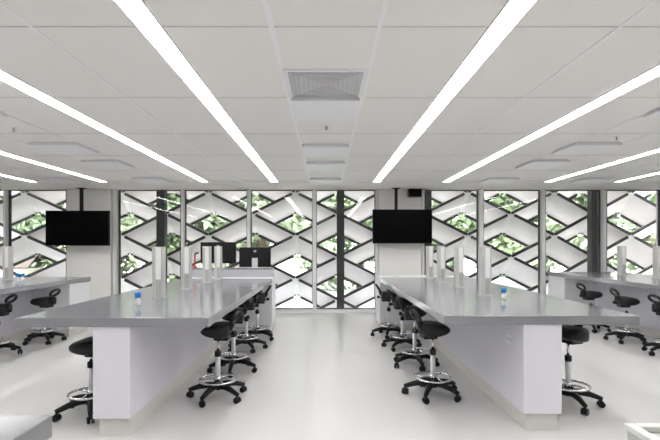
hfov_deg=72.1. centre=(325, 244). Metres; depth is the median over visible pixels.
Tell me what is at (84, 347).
stool
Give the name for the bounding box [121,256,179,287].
panel
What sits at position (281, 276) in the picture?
panel
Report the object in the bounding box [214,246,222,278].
tower
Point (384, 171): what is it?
diffuser
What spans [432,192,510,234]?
panel
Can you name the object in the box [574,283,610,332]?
stool
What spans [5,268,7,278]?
socket
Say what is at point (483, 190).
window
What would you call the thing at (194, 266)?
tap
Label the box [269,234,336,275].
panel
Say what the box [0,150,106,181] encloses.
recessed light
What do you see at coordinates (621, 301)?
stool
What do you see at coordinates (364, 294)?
panel
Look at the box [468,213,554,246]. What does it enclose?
panel
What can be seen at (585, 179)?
ceiling vent
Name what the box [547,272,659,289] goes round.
countertop
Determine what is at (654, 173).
recessed light
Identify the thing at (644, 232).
panel
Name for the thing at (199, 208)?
panel
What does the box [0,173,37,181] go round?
recessed light
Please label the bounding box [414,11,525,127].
diffuser
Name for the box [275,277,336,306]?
panel
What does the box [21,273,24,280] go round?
bottle
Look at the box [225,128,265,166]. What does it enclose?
diffuser
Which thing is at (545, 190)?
window
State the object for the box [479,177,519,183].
ceiling vent
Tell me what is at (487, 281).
socket
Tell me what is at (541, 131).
diffuser
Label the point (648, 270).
panel
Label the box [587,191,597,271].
steel column
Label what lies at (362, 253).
panel
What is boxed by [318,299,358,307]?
panel
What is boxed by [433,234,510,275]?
panel
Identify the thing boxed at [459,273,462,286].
socket
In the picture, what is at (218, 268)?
socket
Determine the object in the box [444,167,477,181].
diffuser
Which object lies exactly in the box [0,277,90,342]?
lab bench
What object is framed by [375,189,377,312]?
trim
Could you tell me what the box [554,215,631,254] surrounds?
panel
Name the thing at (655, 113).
ceiling vent
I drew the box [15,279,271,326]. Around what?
countertop
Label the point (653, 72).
diffuser
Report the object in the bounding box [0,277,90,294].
countertop
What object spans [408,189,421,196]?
loudspeaker
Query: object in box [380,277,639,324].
countertop
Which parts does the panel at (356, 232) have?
edge trim, edge trim, blade, edge trim, edge trim, blade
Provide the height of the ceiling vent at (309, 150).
0.040 m
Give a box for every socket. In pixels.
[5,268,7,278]
[156,280,160,296]
[184,274,188,287]
[205,270,208,281]
[217,267,219,277]
[429,267,432,276]
[441,269,444,280]
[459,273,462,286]
[485,279,489,294]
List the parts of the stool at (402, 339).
leg, backrest, leg, seat, leg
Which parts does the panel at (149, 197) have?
blade, edge trim, blade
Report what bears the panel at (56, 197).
on the panel at (24, 205)
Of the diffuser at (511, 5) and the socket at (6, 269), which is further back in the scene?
the socket at (6, 269)
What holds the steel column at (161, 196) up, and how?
on the ground
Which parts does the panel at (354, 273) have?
edge trim, edge trim, blade, edge trim, edge trim, blade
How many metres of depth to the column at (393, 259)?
9.83 m
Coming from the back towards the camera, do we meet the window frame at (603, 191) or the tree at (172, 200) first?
the tree at (172, 200)
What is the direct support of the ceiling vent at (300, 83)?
in the ceiling
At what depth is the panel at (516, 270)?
10.85 m
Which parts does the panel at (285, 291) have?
edge trim, edge trim, blade, edge trim, blade, edge trim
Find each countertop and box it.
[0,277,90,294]
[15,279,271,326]
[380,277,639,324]
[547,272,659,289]
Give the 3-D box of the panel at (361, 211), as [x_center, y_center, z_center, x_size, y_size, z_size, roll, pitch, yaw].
[1.310,-0.755,10.855,2.025,1.003,0.570,0,0,0]
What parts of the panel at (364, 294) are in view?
edge trim, edge trim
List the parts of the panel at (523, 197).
edge trim, blade, edge trim, blade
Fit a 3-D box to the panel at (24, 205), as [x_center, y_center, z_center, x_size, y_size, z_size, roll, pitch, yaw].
[-7.043,-0.756,10.855,2.281,1.007,0.570,0,0,0]
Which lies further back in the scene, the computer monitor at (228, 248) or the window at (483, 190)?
the window at (483, 190)
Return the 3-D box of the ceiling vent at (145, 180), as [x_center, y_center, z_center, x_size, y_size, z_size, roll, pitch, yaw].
[-3.200,-1.190,8.380,0.550,0.040,0.560,0,0,0]
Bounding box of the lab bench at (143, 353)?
[15,279,271,435]
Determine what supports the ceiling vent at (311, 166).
in the ceiling
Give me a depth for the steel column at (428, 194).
10.22 m
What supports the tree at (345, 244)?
on the ground
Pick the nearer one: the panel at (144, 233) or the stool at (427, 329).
the stool at (427, 329)
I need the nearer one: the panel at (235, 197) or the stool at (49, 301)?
the stool at (49, 301)
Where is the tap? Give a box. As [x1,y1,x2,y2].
[193,252,198,267]
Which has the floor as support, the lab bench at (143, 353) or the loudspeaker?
the lab bench at (143, 353)
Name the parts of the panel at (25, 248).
edge trim, blade, edge trim, edge trim, blade, edge trim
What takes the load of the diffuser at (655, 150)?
attached to the recessed light at (657, 149)
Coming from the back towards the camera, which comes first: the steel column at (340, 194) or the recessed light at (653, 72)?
the steel column at (340, 194)
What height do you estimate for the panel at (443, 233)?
1.003 m
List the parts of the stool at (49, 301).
leg, seat, leg, backrest, leg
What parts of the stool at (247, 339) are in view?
leg, seat, leg, leg, backrest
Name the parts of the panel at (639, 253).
edge trim, blade, edge trim, blade, edge trim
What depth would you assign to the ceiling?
3.55 m
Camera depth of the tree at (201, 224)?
17.01 m
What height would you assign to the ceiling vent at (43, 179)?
0.040 m
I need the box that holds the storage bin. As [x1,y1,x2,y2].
[624,423,659,439]
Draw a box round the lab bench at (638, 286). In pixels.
[547,272,659,337]
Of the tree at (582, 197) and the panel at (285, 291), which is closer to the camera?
the panel at (285, 291)
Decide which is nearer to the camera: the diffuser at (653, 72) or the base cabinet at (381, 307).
the diffuser at (653, 72)
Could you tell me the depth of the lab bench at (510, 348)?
3.84 m
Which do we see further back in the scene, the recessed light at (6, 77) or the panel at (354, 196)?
the panel at (354, 196)
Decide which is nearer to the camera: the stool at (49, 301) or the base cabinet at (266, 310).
the stool at (49, 301)
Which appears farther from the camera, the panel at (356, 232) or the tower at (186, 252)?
the panel at (356, 232)
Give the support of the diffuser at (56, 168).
attached to the recessed light at (1, 152)
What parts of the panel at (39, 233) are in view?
edge trim, blade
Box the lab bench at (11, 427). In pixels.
[0,416,51,439]
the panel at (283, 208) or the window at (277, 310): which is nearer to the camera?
the window at (277, 310)
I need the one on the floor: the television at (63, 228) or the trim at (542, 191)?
the trim at (542, 191)
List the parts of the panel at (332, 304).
edge trim, blade, edge trim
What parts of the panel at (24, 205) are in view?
edge trim, blade, edge trim, edge trim, blade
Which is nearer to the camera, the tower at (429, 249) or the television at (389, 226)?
the tower at (429, 249)
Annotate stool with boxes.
[0,294,21,353]
[22,288,66,345]
[52,336,94,423]
[186,310,246,407]
[207,298,256,377]
[228,290,267,353]
[238,285,273,340]
[371,284,405,338]
[381,289,421,351]
[394,296,439,370]
[402,309,461,404]
[562,325,605,415]
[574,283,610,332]
[603,288,647,343]
[641,294,659,355]
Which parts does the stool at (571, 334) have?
gas rod, seat mount, seat, leg, leg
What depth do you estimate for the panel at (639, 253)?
10.84 m
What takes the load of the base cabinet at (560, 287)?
on the floor
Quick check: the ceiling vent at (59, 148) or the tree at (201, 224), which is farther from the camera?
the tree at (201, 224)
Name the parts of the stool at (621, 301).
leg, backrest, leg, seat, leg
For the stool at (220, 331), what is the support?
on the floor
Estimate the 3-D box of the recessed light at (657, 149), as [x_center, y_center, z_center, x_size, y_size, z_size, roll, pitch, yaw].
[4.225,-1.204,4.415,0.138,0.012,8.450,0,0,0]
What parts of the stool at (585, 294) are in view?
backrest, seat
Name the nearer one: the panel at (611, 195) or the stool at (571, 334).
the stool at (571, 334)
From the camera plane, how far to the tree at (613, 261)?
21.36 m
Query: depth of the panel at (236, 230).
10.81 m
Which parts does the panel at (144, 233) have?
edge trim, blade, edge trim, edge trim, blade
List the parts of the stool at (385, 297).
leg, seat, leg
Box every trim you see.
[0,0,659,182]
[0,26,659,182]
[3,189,7,245]
[113,189,117,294]
[181,189,184,246]
[247,189,250,267]
[313,189,315,312]
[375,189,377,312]
[421,189,423,274]
[478,189,482,279]
[540,189,544,293]
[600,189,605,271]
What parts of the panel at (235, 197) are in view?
blade, edge trim, blade, edge trim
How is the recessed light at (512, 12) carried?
in the ceiling
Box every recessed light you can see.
[0,68,208,181]
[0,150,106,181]
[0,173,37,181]
[113,0,277,181]
[373,0,537,181]
[442,63,659,181]
[544,148,659,181]
[613,171,659,181]
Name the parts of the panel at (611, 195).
blade, blade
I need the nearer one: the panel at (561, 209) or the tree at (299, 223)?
the panel at (561, 209)
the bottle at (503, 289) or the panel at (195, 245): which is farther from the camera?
the panel at (195, 245)
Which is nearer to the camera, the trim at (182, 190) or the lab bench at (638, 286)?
the lab bench at (638, 286)
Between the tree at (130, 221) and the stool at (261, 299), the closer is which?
the stool at (261, 299)
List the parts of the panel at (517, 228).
edge trim, blade, edge trim, edge trim, blade, edge trim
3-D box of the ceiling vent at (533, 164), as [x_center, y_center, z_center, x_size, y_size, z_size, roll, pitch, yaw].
[3.200,-1.190,6.700,0.550,0.040,0.560,0,0,0]
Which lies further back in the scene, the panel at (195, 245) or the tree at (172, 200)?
the tree at (172, 200)
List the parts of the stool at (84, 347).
leg, leg, seat, leg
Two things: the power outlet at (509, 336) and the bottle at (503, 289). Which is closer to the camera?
the power outlet at (509, 336)
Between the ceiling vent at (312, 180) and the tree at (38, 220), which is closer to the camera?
the ceiling vent at (312, 180)
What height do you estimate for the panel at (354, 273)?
1.003 m
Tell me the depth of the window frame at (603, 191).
9.84 m
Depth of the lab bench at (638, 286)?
7.60 m
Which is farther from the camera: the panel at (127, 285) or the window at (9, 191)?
the panel at (127, 285)
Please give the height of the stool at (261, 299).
0.848 m
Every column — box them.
[66,189,112,299]
[156,191,166,281]
[337,191,343,307]
[378,189,420,274]
[425,191,431,274]
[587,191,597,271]
[656,191,657,245]
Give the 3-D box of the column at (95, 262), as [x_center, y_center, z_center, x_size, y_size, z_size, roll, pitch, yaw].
[-5.141,0.133,9.960,0.957,2.685,0.260,0,0,0]
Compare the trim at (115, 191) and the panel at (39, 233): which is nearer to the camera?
the trim at (115, 191)
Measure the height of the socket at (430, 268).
0.175 m
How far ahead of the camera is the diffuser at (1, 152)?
6.36 m
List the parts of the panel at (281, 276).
edge trim, blade, edge trim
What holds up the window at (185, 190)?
on the floor
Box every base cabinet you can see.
[31,281,88,336]
[192,276,274,333]
[376,275,464,330]
[549,275,594,305]
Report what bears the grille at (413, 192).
attached to the loudspeaker
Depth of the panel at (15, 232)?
10.75 m
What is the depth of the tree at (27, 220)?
15.98 m
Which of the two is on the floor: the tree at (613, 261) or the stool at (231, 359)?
the stool at (231, 359)
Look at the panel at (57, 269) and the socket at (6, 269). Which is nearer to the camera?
the socket at (6, 269)
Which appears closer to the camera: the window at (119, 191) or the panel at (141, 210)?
the window at (119, 191)
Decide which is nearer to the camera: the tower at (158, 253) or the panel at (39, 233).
the tower at (158, 253)
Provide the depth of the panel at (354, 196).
11.01 m
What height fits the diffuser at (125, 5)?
0.007 m
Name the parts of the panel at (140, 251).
blade, edge trim, blade, edge trim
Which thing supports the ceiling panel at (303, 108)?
in the ceiling
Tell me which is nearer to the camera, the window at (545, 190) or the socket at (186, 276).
the socket at (186, 276)
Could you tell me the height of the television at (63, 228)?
1.224 m
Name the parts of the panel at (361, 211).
edge trim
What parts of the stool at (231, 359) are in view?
leg, leg, seat, leg, backrest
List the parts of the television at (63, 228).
casing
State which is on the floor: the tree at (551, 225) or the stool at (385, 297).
the stool at (385, 297)
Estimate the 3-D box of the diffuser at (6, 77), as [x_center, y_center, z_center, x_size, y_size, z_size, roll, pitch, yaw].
[-2.295,-1.204,3.495,0.124,0.007,2.316,0,0,0]
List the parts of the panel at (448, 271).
blade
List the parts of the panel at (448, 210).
edge trim, blade, edge trim, edge trim, blade, edge trim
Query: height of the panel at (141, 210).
1.007 m
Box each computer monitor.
[200,242,235,267]
[239,247,270,267]
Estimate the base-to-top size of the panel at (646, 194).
0.998 m
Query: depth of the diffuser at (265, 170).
7.65 m
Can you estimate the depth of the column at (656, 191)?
10.06 m
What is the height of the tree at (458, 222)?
7.054 m
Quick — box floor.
[0,313,659,439]
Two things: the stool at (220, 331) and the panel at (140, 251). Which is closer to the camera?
the stool at (220, 331)
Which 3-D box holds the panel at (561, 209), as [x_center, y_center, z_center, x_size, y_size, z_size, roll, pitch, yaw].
[5.292,-0.755,10.855,1.926,1.003,0.570,0,0,0]
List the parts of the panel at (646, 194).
blade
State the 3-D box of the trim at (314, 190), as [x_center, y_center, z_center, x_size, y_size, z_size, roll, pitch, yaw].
[-0.240,0.133,9.940,0.080,2.685,0.200,0,0,0]
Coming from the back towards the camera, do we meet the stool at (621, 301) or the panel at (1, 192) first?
the panel at (1, 192)
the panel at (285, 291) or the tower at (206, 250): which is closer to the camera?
the tower at (206, 250)
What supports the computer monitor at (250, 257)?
on the shelf
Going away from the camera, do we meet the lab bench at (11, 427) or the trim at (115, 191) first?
the lab bench at (11, 427)
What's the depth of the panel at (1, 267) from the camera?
10.61 m
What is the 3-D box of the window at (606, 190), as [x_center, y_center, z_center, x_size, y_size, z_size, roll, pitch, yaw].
[6.764,0.133,9.950,1.196,2.685,0.160,0,0,0]
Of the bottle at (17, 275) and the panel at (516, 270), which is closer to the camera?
the bottle at (17, 275)
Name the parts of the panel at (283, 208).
edge trim, edge trim, blade, blade, edge trim, edge trim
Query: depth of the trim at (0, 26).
3.71 m
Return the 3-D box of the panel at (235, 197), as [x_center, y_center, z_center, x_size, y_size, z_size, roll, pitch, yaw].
[-1.720,-1.258,10.855,2.048,1.003,0.570,0,0,0]
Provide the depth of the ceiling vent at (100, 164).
6.58 m
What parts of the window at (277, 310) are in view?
sill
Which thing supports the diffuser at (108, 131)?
attached to the recessed light at (6, 77)
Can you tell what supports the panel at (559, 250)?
on the panel at (516, 270)
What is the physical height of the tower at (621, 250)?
0.535 m
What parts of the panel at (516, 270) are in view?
edge trim, blade, edge trim, blade, edge trim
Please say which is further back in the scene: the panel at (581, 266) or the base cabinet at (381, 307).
the panel at (581, 266)
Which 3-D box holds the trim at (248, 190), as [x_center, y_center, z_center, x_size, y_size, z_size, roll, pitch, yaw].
[-1.670,0.133,9.940,0.070,2.685,0.200,0,0,0]
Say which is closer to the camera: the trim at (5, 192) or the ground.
the trim at (5, 192)
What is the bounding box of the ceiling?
[0,0,659,189]
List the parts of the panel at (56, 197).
blade, edge trim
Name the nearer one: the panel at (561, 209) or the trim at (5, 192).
the trim at (5, 192)
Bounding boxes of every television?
[46,188,109,245]
[372,188,431,243]
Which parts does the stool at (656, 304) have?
leg, backrest, leg, seat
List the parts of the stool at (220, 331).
leg, leg, seat, seat mount, leg, leg, backrest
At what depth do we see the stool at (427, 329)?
4.38 m
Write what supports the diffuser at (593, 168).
attached to the recessed light at (657, 149)
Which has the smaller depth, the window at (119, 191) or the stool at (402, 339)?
the stool at (402, 339)
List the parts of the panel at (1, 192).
blade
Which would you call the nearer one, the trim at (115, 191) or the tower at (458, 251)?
the tower at (458, 251)
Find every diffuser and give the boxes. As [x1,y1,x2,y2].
[0,71,106,127]
[0,151,52,166]
[49,167,104,181]
[97,128,178,166]
[115,0,147,10]
[125,11,236,127]
[173,167,206,181]
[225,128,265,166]
[259,167,276,181]
[374,167,391,181]
[385,128,425,166]
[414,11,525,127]
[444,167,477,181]
[472,128,553,166]
[503,0,535,10]
[544,66,659,127]
[546,167,601,181]
[598,149,659,166]
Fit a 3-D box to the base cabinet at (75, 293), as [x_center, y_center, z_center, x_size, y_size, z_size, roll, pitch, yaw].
[-4.410,1.050,7.577,0.620,0.850,0.635,0,0,0]
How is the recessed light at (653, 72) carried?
in the ceiling
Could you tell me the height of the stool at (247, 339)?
0.848 m
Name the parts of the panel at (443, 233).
edge trim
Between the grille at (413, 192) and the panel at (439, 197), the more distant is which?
the panel at (439, 197)
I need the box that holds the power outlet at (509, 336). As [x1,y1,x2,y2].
[506,333,513,345]
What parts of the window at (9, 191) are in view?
pane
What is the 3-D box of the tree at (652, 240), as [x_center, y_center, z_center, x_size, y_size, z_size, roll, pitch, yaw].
[11.344,-2.033,15.780,5.147,8.371,5.462,0,0,-13]
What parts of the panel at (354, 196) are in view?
edge trim, blade, edge trim, blade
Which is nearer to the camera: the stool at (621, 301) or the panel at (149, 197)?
the stool at (621, 301)
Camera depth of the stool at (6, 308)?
6.08 m
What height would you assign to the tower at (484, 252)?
0.535 m
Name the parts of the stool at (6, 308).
seat, leg, backrest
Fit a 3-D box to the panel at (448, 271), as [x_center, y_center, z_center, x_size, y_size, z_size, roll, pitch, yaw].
[2.317,0.750,10.855,2.025,1.003,0.570,0,0,0]
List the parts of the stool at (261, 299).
seat, leg, backrest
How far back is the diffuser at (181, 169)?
7.70 m
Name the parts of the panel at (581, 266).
edge trim, blade, blade, edge trim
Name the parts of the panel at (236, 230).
edge trim, blade, edge trim, edge trim, blade, edge trim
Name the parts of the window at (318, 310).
sill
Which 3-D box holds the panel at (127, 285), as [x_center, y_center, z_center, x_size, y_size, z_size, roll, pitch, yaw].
[-4.832,1.256,10.855,2.165,1.007,0.570,0,0,0]
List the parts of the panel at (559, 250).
edge trim, edge trim, blade, edge trim, blade, edge trim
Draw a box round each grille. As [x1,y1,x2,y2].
[289,72,361,96]
[410,189,420,195]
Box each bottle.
[15,273,19,280]
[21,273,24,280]
[135,292,140,304]
[501,287,506,298]
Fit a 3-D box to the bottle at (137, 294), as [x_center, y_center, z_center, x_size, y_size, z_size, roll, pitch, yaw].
[-1.740,0.496,4.200,0.056,0.118,0.056,0,0,0]
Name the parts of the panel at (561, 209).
blade, edge trim, edge trim, blade, edge trim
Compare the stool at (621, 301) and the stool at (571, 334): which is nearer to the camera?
the stool at (571, 334)
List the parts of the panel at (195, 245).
edge trim, blade, edge trim, blade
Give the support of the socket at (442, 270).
attached to the tower at (440, 249)
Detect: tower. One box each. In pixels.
[1,246,13,279]
[151,247,166,297]
[180,247,192,288]
[202,246,211,282]
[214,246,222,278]
[425,246,433,277]
[436,246,445,281]
[453,247,464,287]
[477,247,492,295]
[616,246,625,274]
[651,246,659,278]
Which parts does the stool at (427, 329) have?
backrest, leg, seat mount, leg, seat, leg, leg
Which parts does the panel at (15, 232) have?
edge trim, blade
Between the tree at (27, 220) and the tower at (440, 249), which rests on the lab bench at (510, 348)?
the tower at (440, 249)
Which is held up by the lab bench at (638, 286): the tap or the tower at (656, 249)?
the tower at (656, 249)
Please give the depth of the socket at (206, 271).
6.63 m
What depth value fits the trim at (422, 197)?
9.84 m
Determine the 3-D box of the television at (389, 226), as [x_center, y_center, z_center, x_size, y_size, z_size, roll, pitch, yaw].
[1.617,-0.621,9.616,1.254,1.178,0.188,0,0,0]
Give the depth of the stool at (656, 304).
6.09 m
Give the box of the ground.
[123,259,640,307]
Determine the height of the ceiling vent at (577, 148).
0.040 m
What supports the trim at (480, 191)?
on the floor
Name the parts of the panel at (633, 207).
edge trim, blade, edge trim, blade, edge trim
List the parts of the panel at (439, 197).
edge trim, blade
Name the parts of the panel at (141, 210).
blade, edge trim, blade, edge trim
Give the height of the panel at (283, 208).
1.003 m
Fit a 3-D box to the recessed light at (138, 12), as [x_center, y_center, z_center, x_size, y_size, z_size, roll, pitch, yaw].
[-0.970,-1.204,4.415,0.138,0.012,8.450,0,0,0]
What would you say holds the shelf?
on the base cabinet at (266, 310)
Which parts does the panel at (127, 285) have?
blade, blade, edge trim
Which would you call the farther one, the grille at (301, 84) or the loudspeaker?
the loudspeaker
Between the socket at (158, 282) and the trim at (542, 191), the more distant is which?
the trim at (542, 191)
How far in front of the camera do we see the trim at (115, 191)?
9.84 m
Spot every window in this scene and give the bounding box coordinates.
[8,190,65,245]
[118,190,180,293]
[185,190,246,246]
[251,190,312,312]
[316,190,374,312]
[424,190,477,278]
[483,190,539,292]
[545,190,599,294]
[606,190,659,271]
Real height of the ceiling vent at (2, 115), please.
0.040 m
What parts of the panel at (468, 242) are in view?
edge trim, blade, edge trim, blade, edge trim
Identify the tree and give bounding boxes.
[0,205,65,267]
[12,220,60,248]
[45,203,169,275]
[152,193,215,281]
[176,216,230,265]
[192,193,344,272]
[287,222,351,270]
[311,193,371,290]
[432,193,537,279]
[475,193,586,271]
[547,197,612,271]
[573,193,655,272]
[607,214,638,272]
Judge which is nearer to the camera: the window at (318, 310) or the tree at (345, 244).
the window at (318, 310)
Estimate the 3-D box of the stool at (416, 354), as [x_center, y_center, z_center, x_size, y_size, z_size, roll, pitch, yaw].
[1.104,1.050,5.531,0.560,0.848,0.569,0,0,0]
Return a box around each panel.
[0,191,37,213]
[0,192,65,225]
[0,222,37,254]
[0,235,65,266]
[0,265,20,276]
[24,191,129,213]
[24,224,129,254]
[24,258,65,276]
[121,191,212,213]
[121,192,171,234]
[121,213,207,254]
[121,234,171,275]
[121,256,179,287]
[121,278,143,292]
[167,192,254,234]
[167,234,238,275]
[208,213,295,254]
[209,191,296,213]
[226,261,295,295]
[252,192,336,234]
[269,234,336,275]
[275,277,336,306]
[295,256,373,295]
[296,191,373,213]
[296,213,371,254]
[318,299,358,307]
[344,194,373,222]
[344,238,373,264]
[344,280,373,306]
[432,191,466,213]
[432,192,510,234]
[432,216,467,245]
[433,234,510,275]
[433,259,467,276]
[461,191,553,213]
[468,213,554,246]
[468,256,548,288]
[503,192,586,234]
[503,235,586,275]
[527,279,548,294]
[554,191,630,213]
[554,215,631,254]
[562,258,616,271]
[581,192,655,234]
[607,235,652,274]
[618,191,655,213]
[631,219,655,240]
[637,264,652,274]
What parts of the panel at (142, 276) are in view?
edge trim, blade, edge trim, blade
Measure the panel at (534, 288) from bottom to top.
1.003 m
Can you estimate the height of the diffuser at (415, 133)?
0.007 m
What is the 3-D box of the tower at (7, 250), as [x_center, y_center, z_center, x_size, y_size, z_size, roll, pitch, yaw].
[-5.080,0.287,7.250,0.130,0.535,0.120,0,0,0]
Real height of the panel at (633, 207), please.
0.998 m
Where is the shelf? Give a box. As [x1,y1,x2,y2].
[192,268,273,276]
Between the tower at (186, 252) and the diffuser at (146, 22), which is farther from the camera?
the tower at (186, 252)
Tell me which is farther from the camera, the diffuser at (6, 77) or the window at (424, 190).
the window at (424, 190)
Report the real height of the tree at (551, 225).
7.426 m
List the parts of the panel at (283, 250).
edge trim, blade, edge trim, blade, edge trim, edge trim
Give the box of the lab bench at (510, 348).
[380,277,639,430]
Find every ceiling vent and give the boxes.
[0,111,6,117]
[29,142,98,154]
[34,177,81,182]
[80,160,135,168]
[131,177,171,183]
[282,69,368,98]
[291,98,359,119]
[302,144,348,156]
[306,162,344,170]
[310,178,340,183]
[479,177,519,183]
[515,160,570,168]
[552,142,621,154]
[569,177,616,182]
[644,108,659,117]
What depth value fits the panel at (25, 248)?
10.87 m
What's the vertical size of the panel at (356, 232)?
1.003 m
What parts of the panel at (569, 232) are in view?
edge trim, blade, blade, edge trim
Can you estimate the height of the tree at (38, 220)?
7.315 m
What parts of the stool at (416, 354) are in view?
backrest, leg, leg, seat, leg, leg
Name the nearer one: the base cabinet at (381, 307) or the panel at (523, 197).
the base cabinet at (381, 307)
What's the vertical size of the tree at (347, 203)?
6.787 m
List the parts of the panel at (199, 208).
edge trim, blade, edge trim, edge trim, blade, edge trim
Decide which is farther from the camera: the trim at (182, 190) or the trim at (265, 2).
the trim at (182, 190)

